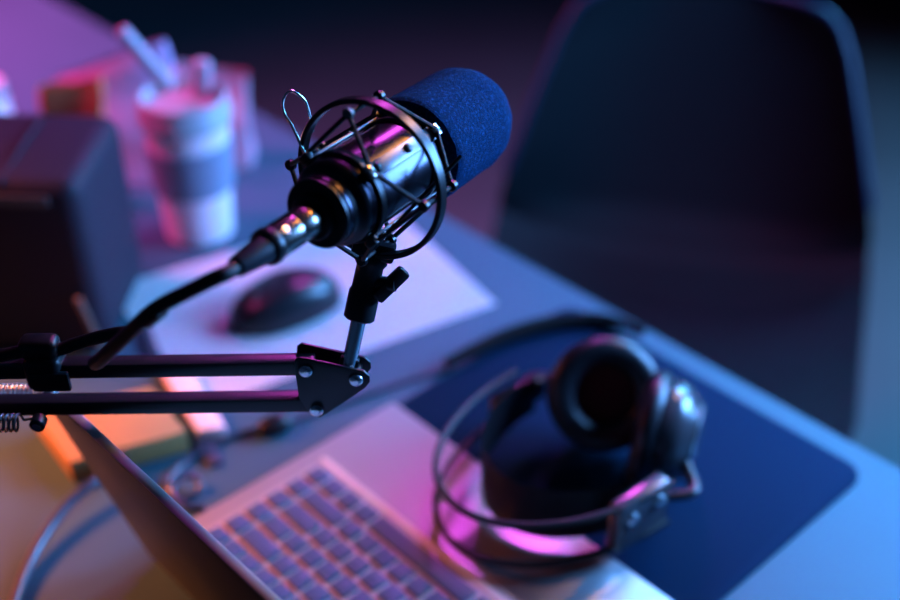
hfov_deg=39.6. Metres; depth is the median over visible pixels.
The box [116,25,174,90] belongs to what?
straw
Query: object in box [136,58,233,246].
cup
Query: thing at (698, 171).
chair
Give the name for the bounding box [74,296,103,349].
pencil
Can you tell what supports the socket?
attached to the mount
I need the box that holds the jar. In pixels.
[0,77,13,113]
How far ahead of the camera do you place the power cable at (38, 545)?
0.92 m
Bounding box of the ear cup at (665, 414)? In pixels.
[626,370,705,482]
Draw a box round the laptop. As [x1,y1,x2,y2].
[39,392,670,599]
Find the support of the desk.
on the floor
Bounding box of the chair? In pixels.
[490,0,873,441]
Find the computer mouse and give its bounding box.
[229,267,341,336]
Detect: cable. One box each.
[0,204,323,369]
[9,452,127,599]
[139,328,222,467]
[164,367,452,510]
[443,311,644,368]
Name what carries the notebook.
on the desk
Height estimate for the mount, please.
0.131 m
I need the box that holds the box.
[163,377,226,438]
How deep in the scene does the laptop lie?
0.89 m
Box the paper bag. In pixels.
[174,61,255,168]
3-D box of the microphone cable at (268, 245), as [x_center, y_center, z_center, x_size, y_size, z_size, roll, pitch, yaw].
[-0.249,0.001,0.652,0.366,0.125,0.077,7,36,9]
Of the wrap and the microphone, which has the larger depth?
the wrap
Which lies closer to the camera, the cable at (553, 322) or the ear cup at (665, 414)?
the ear cup at (665, 414)
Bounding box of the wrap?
[52,40,173,183]
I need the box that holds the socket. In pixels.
[344,240,396,323]
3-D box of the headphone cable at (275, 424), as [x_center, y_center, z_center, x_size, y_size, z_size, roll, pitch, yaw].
[-0.116,0.097,1.032,0.271,0.018,0.064,-28,44,-34]
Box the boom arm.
[0,321,370,432]
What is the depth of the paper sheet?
1.17 m
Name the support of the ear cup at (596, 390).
on the headphones
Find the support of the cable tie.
attached to the boom arm
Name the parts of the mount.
prong knob, elastic cord, elastic cord, wire handle, prong knob, elastic cord, clamp plate, elastic cord, elastic cord, prong knob, elastic cord, prong knob, elastic cord, elastic cord, prong knob, wing knob, prong knob, elastic cord, elastic cord, clamp plate, clamp plate, elastic cord, elastic cord, prong knob, elastic cord, prong knob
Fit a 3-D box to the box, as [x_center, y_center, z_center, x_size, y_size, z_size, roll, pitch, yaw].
[-0.215,0.086,1.048,0.022,0.012,0.097,-18,39,-24]
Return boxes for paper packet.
[38,76,104,116]
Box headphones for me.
[432,336,705,568]
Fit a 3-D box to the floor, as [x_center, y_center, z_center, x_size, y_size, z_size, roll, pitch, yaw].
[0.108,0.515,1.824,5.600,0.100,5.800,-28,44,-34]
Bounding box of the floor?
[54,0,899,469]
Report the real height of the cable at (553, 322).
0.015 m
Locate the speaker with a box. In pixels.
[0,114,141,348]
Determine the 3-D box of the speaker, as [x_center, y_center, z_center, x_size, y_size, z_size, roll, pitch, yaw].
[-0.418,-0.064,1.117,0.240,0.179,0.138,2,35,2]
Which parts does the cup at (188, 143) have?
cup lid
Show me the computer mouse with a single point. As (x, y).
(284, 300)
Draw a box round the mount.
[281,90,461,323]
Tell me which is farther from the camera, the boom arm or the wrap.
the wrap
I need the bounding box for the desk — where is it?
[0,0,899,599]
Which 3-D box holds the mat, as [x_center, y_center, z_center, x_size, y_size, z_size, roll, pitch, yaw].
[0.140,0.114,1.017,0.222,0.003,0.316,-28,44,-34]
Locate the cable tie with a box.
[17,333,71,391]
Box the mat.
[400,308,857,599]
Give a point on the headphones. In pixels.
(605, 394)
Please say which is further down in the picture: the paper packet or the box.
the box
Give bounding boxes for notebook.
[39,388,188,481]
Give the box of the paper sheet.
[124,215,495,390]
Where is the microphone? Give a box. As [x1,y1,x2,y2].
[287,68,511,247]
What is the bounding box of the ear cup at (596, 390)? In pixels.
[546,336,657,452]
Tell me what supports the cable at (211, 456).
on the desk

